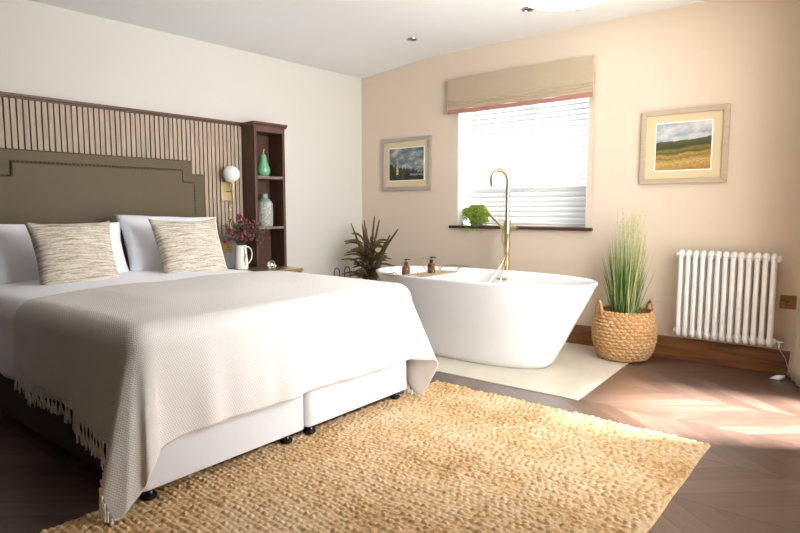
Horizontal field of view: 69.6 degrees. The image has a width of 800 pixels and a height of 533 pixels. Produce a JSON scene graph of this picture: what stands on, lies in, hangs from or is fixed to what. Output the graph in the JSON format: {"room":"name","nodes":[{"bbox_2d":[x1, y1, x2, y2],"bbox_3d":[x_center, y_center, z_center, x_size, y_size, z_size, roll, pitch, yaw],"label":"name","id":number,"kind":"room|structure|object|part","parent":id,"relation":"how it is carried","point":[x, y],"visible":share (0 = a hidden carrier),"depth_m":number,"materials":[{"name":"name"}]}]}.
{"room":"hotel room","nodes":[
{"label":"hotel room","id":0,"kind":"room"},
{"bbox_2d":[0,0,362,278],"bbox_3d":[-2.591,-0.535,3.513,0.250,2.550,7.100,5,7,42],"label":"wall","id":1,"kind":"structure","parent":0,"point":[46,50],"depth_m":4.57,"materials":[{"name":"beige paint"}]},
{"bbox_2d":[0,91,243,268],"bbox_3d":[-2.029,-0.222,3.942,0.047,1.745,2.194,5,7,42],"label":"wall panel","id":2,"kind":"object","parent":1,"relation":"attached to","point":[28,122],"visible":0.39,"depth_m":4.04,"materials":[{"name":"brown wood"}]},
{"bbox_2d":[0,148,205,270],"bbox_3d":[-1.995,-0.215,3.916,0.068,1.075,1.450,5,7,42],"label":"headboard","id":3,"kind":"object","parent":2,"relation":"attached to","point":[37,186],"visible":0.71,"depth_m":3.80,"materials":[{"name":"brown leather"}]},
{"bbox_3d":[-1.973,-0.189,3.899,0.008,0.976,1.271,5,7,42],"label":"nail trim","id":4,"kind":"part","parent":3,"relation":"part of","materials":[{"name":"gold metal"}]},
{"bbox_3d":[-2.029,-1.076,3.860,0.047,0.030,2.194,5,7,42],"label":"cap rail","id":5,"kind":"part","parent":2,"relation":"part of","materials":[{"name":"brown wood"}]},
{"bbox_3d":[-2.027,-0.167,3.947,0.028,0.035,2.194,5,7,42],"label":"dado rail","id":6,"kind":"part","parent":2,"relation":"part of","materials":[{"name":"brown wood"}]},
{"bbox_2d":[220,242,232,252],"bbox_3d":[-1.412,-0.150,4.626,0.010,0.086,0.146,5,7,42],"label":"wall socket","id":7,"kind":"object","parent":2,"relation":"attached to","point":[226,247],"visible":0.67,"depth_m":4.64,"materials":[{"name":"gold metal"}]},
{"bbox_3d":[-2.034,0.248,3.993,0.010,0.800,2.194,5,7,42],"label":"panel","id":8,"kind":"part","parent":2,"relation":"part of","materials":[{"name":"grey paint"}]},
{"bbox_2d":[220,166,239,200],"bbox_3d":[-1.337,-0.657,4.542,0.154,0.275,0.132,5,7,42],"label":"wall lamp","id":9,"kind":"object","parent":2,"relation":"attached to","point":[231,174],"visible":1,"depth_m":4.52,"materials":[{"name":"white glass"}]},
{"bbox_3d":[-1.329,-0.727,4.528,0.132,0.132,0.132,5,7,42],"label":"globe","id":10,"kind":"part","parent":9,"relation":"part of","materials":[{"name":"white glass"}]},
{"bbox_2d":[229,182,234,210],"bbox_3d":[-1.345,-0.561,4.607,0.067,0.231,0.024,5,7,42],"label":"light","id":11,"kind":"object","parent":2,"relation":"attached to","point":[233,184],"visible":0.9,"depth_m":4.60,"materials":[{"name":"gold metal"}]},
{"bbox_2d":[30,0,705,77],"bbox_3d":[-1.102,-1.636,2.037,5.360,0.275,6.859,4,7,38],"label":"ceiling","id":12,"kind":"structure","parent":0,"point":[355,38],"depth_m":4.12,"materials":[{"name":"paint"}]},
{"bbox_2d":[407,37,416,40],"bbox_3d":[0.096,-1.817,4.601,0.090,0.006,0.090,4,7,38],"label":"recessed light","id":13,"kind":"object","parent":12,"relation":"in","point":[409,38],"visible":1,"depth_m":4.60,"materials":[{"name":"silver metal"}]},
{"bbox_2d":[521,7,533,11],"bbox_3d":[0.872,-1.752,3.918,0.090,0.006,0.090,4,7,38],"label":"recessed light","id":14,"kind":"object","parent":12,"relation":"in","point":[525,9],"visible":0.94,"depth_m":3.92,"materials":[{"name":"silver metal"}]},
{"bbox_2d":[520,0,604,10],"bbox_3d":[1.061,-1.713,3.642,0.590,0.030,0.590,4,7,38],"label":"ceiling lamp","id":15,"kind":"object","parent":12,"relation":"in","point":[548,5],"visible":1,"depth_m":3.75,"materials":[{"name":"white"}]},
{"bbox_2d":[0,355,799,532],"bbox_3d":[-1.117,0.867,2.259,5.360,0.100,6.809,4,7,38],"label":"floor","id":16,"kind":"structure","parent":0,"point":[747,480],"depth_m":2.50,"materials":[{"name":"brown wood"}]},
{"bbox_2d":[0,361,405,500],"bbox_3d":[-1.202,0.442,3.154,1.992,0.575,1.517,4,7,38],"label":"bed","id":17,"kind":"object","parent":16,"relation":"on","point":[195,451],"visible":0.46,"depth_m":2.41,"materials":[{"name":"fabric"}]},
{"bbox_3d":[-1.677,0.576,2.576,1.937,0.290,0.005,4,7,38],"label":"panel","id":18,"kind":"part","parent":17,"relation":"part of","materials":[{"name":"fabric"}]},
{"bbox_2d":[0,222,128,284],"bbox_3d":[-2.014,-0.048,3.413,0.809,0.422,0.320,-5,8,-45],"label":"bed pillow","id":19,"kind":"object","parent":17,"relation":"on","point":[18,262],"visible":0.38,"depth_m":3.19,"materials":[{"name":"white fabric"}]},
{"bbox_2d":[23,221,118,284],"bbox_3d":[-1.780,-0.040,3.167,0.247,0.420,0.448,5,8,45],"label":"cushion","id":20,"kind":"object","parent":17,"relation":"on","point":[64,254],"visible":0.84,"depth_m":3.08,"materials":[{"name":"beige fabric"}]},
{"bbox_2d":[0,269,252,409],"bbox_3d":[-1.090,0.313,3.055,1.755,0.464,1.598,4,7,38],"label":"duvet","id":21,"kind":"object","parent":17,"relation":"on","point":[12,295],"visible":0.16,"depth_m":2.84,"materials":[{"name":"white fabric"}]},
{"bbox_2d":[115,214,226,270],"bbox_3d":[-1.533,-0.124,3.938,0.724,0.472,0.328,-5,8,-44],"label":"bed pillow","id":22,"kind":"object","parent":17,"relation":"on","point":[139,239],"visible":0.34,"depth_m":3.71,"materials":[{"name":"white fabric"}]},
{"bbox_2d":[148,218,226,273],"bbox_3d":[-1.346,-0.098,3.702,0.473,0.420,0.256,-5,8,-43],"label":"cushion","id":23,"kind":"object","parent":17,"relation":"on","point":[194,246],"visible":0.84,"depth_m":3.61,"materials":[{"name":"beige fabric"}]},
{"bbox_2d":[13,271,437,524],"bbox_3d":[-0.836,0.417,2.831,1.313,0.671,1.734,4,7,38],"label":"throw blanket","id":24,"kind":"object","parent":17,"relation":"on","point":[144,367],"visible":0.97,"depth_m":2.26,"materials":[{"name":"fabric"}]},
{"bbox_2d":[240,121,286,266],"bbox_3d":[-1.125,-0.302,4.801,0.223,1.738,0.327,5,7,42],"label":"shelf unit","id":25,"kind":"object","parent":16,"relation":"on","point":[256,136],"visible":0.44,"depth_m":4.79,"materials":[{"name":"brown wood"}]},
{"bbox_3d":[-1.224,-0.276,4.709,0.203,1.705,0.024,5,7,42],"label":"panel","id":26,"kind":"part","parent":25,"relation":"part of","materials":[{"name":"brown wood"}]},
{"bbox_2d":[257,149,269,175],"bbox_3d":[-1.125,-0.854,4.737,0.112,0.223,0.112,5,7,42],"label":"pear","id":27,"kind":"object","parent":25,"relation":"on","point":[263,169],"visible":0.87,"depth_m":4.71,"materials":[{"name":"green ceramic"}]},
{"bbox_3d":[-1.125,-1.150,4.719,0.223,0.033,0.327,5,7,42],"label":"cornice","id":28,"kind":"part","parent":25,"relation":"part of","materials":[{"name":"brown wood"}]},
{"bbox_3d":[-1.204,-0.315,4.871,0.010,1.650,0.247,5,7,42],"label":"panel","id":29,"kind":"part","parent":25,"relation":"part of","materials":[{"name":"brown wood"}]},
{"bbox_2d":[258,194,272,225],"bbox_3d":[-1.124,-0.469,4.784,0.132,0.270,0.132,5,7,42],"label":"bottle vase","id":30,"kind":"object","parent":25,"relation":"on","point":[265,205],"visible":0.77,"depth_m":4.73,"materials":[{"name":"grey ceramic"}]},
{"bbox_3d":[-1.130,-1.114,4.726,0.191,0.040,0.247,5,7,42],"label":"rail","id":31,"kind":"part","parent":25,"relation":"part of","materials":[{"name":"brown wood"}]},
{"bbox_3d":[-1.130,-0.733,4.764,0.189,0.022,0.247,5,7,42],"label":"shelf","id":32,"kind":"part","parent":25,"relation":"part of","materials":[{"name":"brown wood"}]},
{"bbox_3d":[-1.130,-0.325,4.803,0.189,0.022,0.247,5,7,42],"label":"shelf","id":33,"kind":"part","parent":25,"relation":"part of","materials":[{"name":"brown wood"}]},
{"bbox_3d":[-1.042,-0.295,4.909,0.203,1.705,0.024,5,7,42],"label":"panel","id":34,"kind":"part","parent":25,"relation":"part of","materials":[{"name":"brown wood"}]},
{"bbox_2d":[232,265,302,271],"bbox_3d":[-1.020,0.308,4.455,0.404,0.590,0.420,5,7,42],"label":"nightstand","id":35,"kind":"object","parent":16,"relation":"on","point":[278,267],"visible":0.05,"depth_m":4.42,"materials":[{"name":"brown wood"}]},
{"bbox_2d":[234,245,252,269],"bbox_3d":[-1.189,-0.071,4.370,0.144,0.182,0.108,-2,6,-18],"label":"jug","id":36,"kind":"object","parent":35,"relation":"on","point":[241,262],"visible":1,"depth_m":4.33,"materials":[{"name":"beige ceramic"}]},
{"bbox_2d":[222,213,269,249],"bbox_3d":[-1.171,-0.214,4.378,0.187,0.380,0.402,5,7,42],"label":"flower bouquet","id":37,"kind":"object","parent":36,"relation":"in","point":[242,233],"visible":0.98,"depth_m":4.32,"materials":[{"name":"red plant"}]},
{"bbox_2d":[267,260,275,267],"bbox_3d":[-1.000,-0.022,4.479,0.066,0.064,0.066,2,6,20],"label":"glass ornament","id":38,"kind":"object","parent":35,"relation":"on","point":[271,263],"visible":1,"depth_m":4.46,"materials":[{"name":"white"}]},
{"bbox_2d":[40,380,710,532],"bbox_3d":[0.048,0.822,2.120,1.558,0.015,2.380,4,7,38],"label":"rug","id":39,"kind":"object","parent":16,"relation":"on","point":[449,458],"visible":0.96,"depth_m":2.20,"materials":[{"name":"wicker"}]},
{"bbox_2d":[435,342,627,399],"bbox_3d":[0.288,0.599,4.498,2.766,0.004,1.329,4,7,38],"label":"platform","id":40,"kind":"object","parent":16,"relation":"on","point":[578,369],"depth_m":3.67,"materials":[{"name":"beige stone"}]},
{"bbox_2d":[334,266,349,276],"bbox_3d":[-0.541,0.258,5.401,0.078,0.509,0.148,4,7,38],"label":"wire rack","id":41,"kind":"object","parent":40,"relation":"on","point":[347,266],"visible":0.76,"depth_m":5.35,"materials":[{"name":"black metal"}]},
{"bbox_2d":[341,216,397,280],"bbox_3d":[-0.296,0.031,5.243,0.465,0.983,0.482,-2,6,-16],"label":"potted fern","id":42,"kind":"object","parent":40,"relation":"on","point":[367,271],"visible":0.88,"depth_m":5.22,"materials":[{"name":"green plant"}]},
{"bbox_2d":[376,266,597,368],"bbox_3d":[0.544,0.343,4.123,1.700,0.577,0.794,4,7,38],"label":"bathtub","id":43,"kind":"object","parent":40,"relation":"on","point":[524,320],"visible":0.88,"depth_m":3.74,"materials":[{"name":"white ceramic"}]},
{"bbox_2d":[382,258,468,276],"bbox_3d":[0.214,-0.001,4.352,0.168,0.122,0.908,4,7,38],"label":"tray","id":44,"kind":"object","parent":43,"relation":"on","point":[424,274],"visible":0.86,"depth_m":4.36,"materials":[{"name":"gold metal"}]},
{"bbox_2d":[402,259,409,275],"bbox_3d":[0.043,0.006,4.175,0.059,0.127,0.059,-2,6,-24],"label":"pump bottle","id":45,"kind":"object","parent":44,"relation":"on","point":[405,269],"visible":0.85,"depth_m":4.16,"materials":[{"name":"orange glass"}]},
{"bbox_2d":[427,256,435,272],"bbox_3d":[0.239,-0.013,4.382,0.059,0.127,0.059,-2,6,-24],"label":"pump bottle","id":46,"kind":"object","parent":44,"relation":"on","point":[431,265],"visible":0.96,"depth_m":4.36,"materials":[{"name":"orange glass"}]},
{"bbox_2d":[486,168,517,282],"bbox_3d":[0.728,-0.080,4.452,0.271,1.356,0.364,4,7,38],"label":"tap","id":47,"kind":"object","parent":40,"relation":"on","point":[507,227],"visible":0.72,"depth_m":4.47,"materials":[{"name":"gold metal"}]},
{"bbox_3d":[0.773,-0.543,4.460,0.173,0.436,0.033,-2,6,-18],"label":"spout","id":48,"kind":"part","parent":47,"relation":"part of","materials":[{"name":"gold metal"}]},
{"bbox_3d":[0.875,-0.299,4.488,0.081,0.042,0.042,4,7,34],"label":"mixer knob","id":49,"kind":"part","parent":47,"relation":"part of","materials":[{"name":"gold metal"}]},
{"bbox_2d":[591,300,657,362],"bbox_3d":[1.569,0.436,4.029,0.436,0.410,0.436,0,6,3],"label":"basket","id":50,"kind":"object","parent":40,"relation":"on","point":[619,337],"visible":0.97,"depth_m":3.87,"materials":[{"name":"beige wicker"}]},
{"bbox_3d":[1.391,0.293,4.015,0.026,0.123,0.146,0,6,0],"label":"handle","id":51,"kind":"part","parent":50,"relation":"part of","materials":[{"name":"beige wicker"}]},
{"bbox_2d":[600,210,656,313],"bbox_3d":[1.580,0.108,3.935,0.374,1.019,0.488,-4,7,-34],"label":"potted grass","id":52,"kind":"object","parent":50,"relation":"in","point":[623,297],"depth_m":3.94,"materials":[{"name":"green plant"}]},
{"bbox_3d":[1.747,0.293,4.015,0.026,0.123,0.146,0,6,0],"label":"handle","id":53,"kind":"part","parent":50,"relation":"part of","materials":[{"name":"beige wicker"}]},
{"bbox_2d":[361,0,799,350],"bbox_3d":[1.150,-0.654,4.748,5.060,2.550,0.320,4,7,38],"label":"wall","id":54,"kind":"structure","parent":0,"point":[744,54],"depth_m":4.08,"materials":[{"name":"beige paint"}]},
{"bbox_2d":[382,135,431,190],"bbox_3d":[0.058,-0.956,5.367,0.578,0.488,0.020,4,7,38],"label":"framed picture","id":55,"kind":"object","parent":54,"relation":"attached to","point":[407,161],"visible":1,"depth_m":5.36},
{"bbox_2d":[389,147,423,180],"bbox_3d":[0.058,-0.956,5.367,0.405,0.295,0.001,4,7,38],"label":"painting","id":56,"kind":"object","parent":55,"relation":"attached to","point":[405,163],"depth_m":5.36},
{"bbox_2d":[449,104,592,230],"bbox_3d":[1.035,-0.913,4.779,1.280,1.200,0.335,4,7,38],"label":"window","id":57,"kind":"structure","parent":54,"relation":"in","point":[464,129],"depth_m":5.07,"materials":[{"name":"white paint"}]},
{"bbox_2d":[460,204,489,233],"bbox_3d":[0.668,-0.420,5.026,0.262,0.259,0.250,4,7,38],"label":"trailing plant","id":58,"kind":"object","parent":57,"relation":"on","point":[475,215],"visible":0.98,"depth_m":4.97,"materials":[{"name":"green plant"}]},
{"bbox_3d":[0.671,-0.414,5.037,0.124,0.108,0.118,4,7,38],"label":"pot","id":59,"kind":"part","parent":58,"relation":"part of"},
{"bbox_3d":[1.015,-0.326,4.811,1.280,0.024,0.270,4,7,38],"label":"sill","id":60,"kind":"part","parent":57,"relation":"part of","materials":[{"name":"brown wood"}]},
{"bbox_2d":[447,55,596,191],"bbox_3d":[0.930,-1.059,4.634,1.281,1.038,0.068,4,7,38],"label":"blind","id":61,"kind":"object","parent":57,"relation":"attached to","point":[575,78],"visible":1,"depth_m":4.52,"materials":[{"name":"fabric"}]},
{"bbox_3d":[1.438,-1.008,4.254,0.024,1.010,0.004,-4,7,-35],"label":"pull cord","id":62,"kind":"part","parent":61,"relation":"part of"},
{"bbox_2d":[470,97,588,225],"bbox_3d":[1.063,-0.931,4.805,1.090,1.160,0.057,4,7,38],"label":"blind","id":63,"kind":"object","parent":57,"relation":"attached to","point":[562,205],"visible":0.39,"depth_m":4.77,"materials":[{"name":"white plastic"}]},
{"bbox_3d":[1.046,-0.914,4.785,0.002,1.100,0.002,0,6,2],"label":"lift cord","id":64,"kind":"part","parent":63,"relation":"part of","materials":[{"name":"white"}]},
{"bbox_3d":[1.062,-0.362,4.859,1.090,0.017,0.044,4,7,38],"label":"rail","id":65,"kind":"part","parent":63,"relation":"part of","materials":[{"name":"white plastic"}]},
{"bbox_2d":[566,324,790,374],"bbox_3d":[1.209,0.515,4.596,4.040,0.152,0.020,4,7,38],"label":"baseboard","id":66,"kind":"structure","parent":54,"relation":"attached to","point":[768,360],"depth_m":3.87,"materials":[{"name":"brown wood"}]},
{"bbox_2d":[639,103,730,184],"bbox_3d":[1.919,-0.817,3.901,0.547,0.503,0.020,4,7,38],"label":"framed picture","id":67,"kind":"object","parent":54,"relation":"attached to","point":[682,145],"visible":1,"depth_m":3.89},
{"bbox_2d":[655,120,712,170],"bbox_3d":[1.919,-0.817,3.901,0.345,0.315,0.001,4,7,38],"label":"painting","id":68,"kind":"object","parent":67,"relation":"attached to","point":[680,145],"depth_m":3.90},
{"bbox_2d":[673,249,783,347],"bbox_3d":[2.144,0.198,3.755,0.633,0.597,0.127,4,7,38],"label":"radiator","id":69,"kind":"object","parent":54,"relation":"attached to","point":[688,276],"visible":1,"depth_m":3.73,"materials":[{"name":"white metal"}]},
{"bbox_2d":[778,300,787,367],"bbox_3d":[2.415,0.450,3.608,0.036,0.469,0.083,-5,7,-41],"label":"power cord","id":70,"kind":"object","parent":54,"relation":"attached to","point":[782,304],"visible":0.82,"depth_m":3.60,"materials":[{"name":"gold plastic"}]},
{"bbox_2d":[770,297,799,386],"bbox_3d":[2.329,-0.430,3.238,0.332,2.289,0.590,4,7,38],"label":"curtain","id":71,"kind":"object","parent":54,"relation":"hanging from","point":[793,371],"visible":1,"depth_m":3.49,"materials":[{"name":"fabric"}]},
{"bbox_2d":[780,295,796,309],"bbox_3d":[2.432,0.223,3.601,0.086,0.086,0.010,4,7,38],"label":"wall socket","id":72,"kind":"object","parent":54,"relation":"attached to","point":[791,300],"visible":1,"depth_m":3.59,"materials":[{"name":"gold metal"}]}
]}

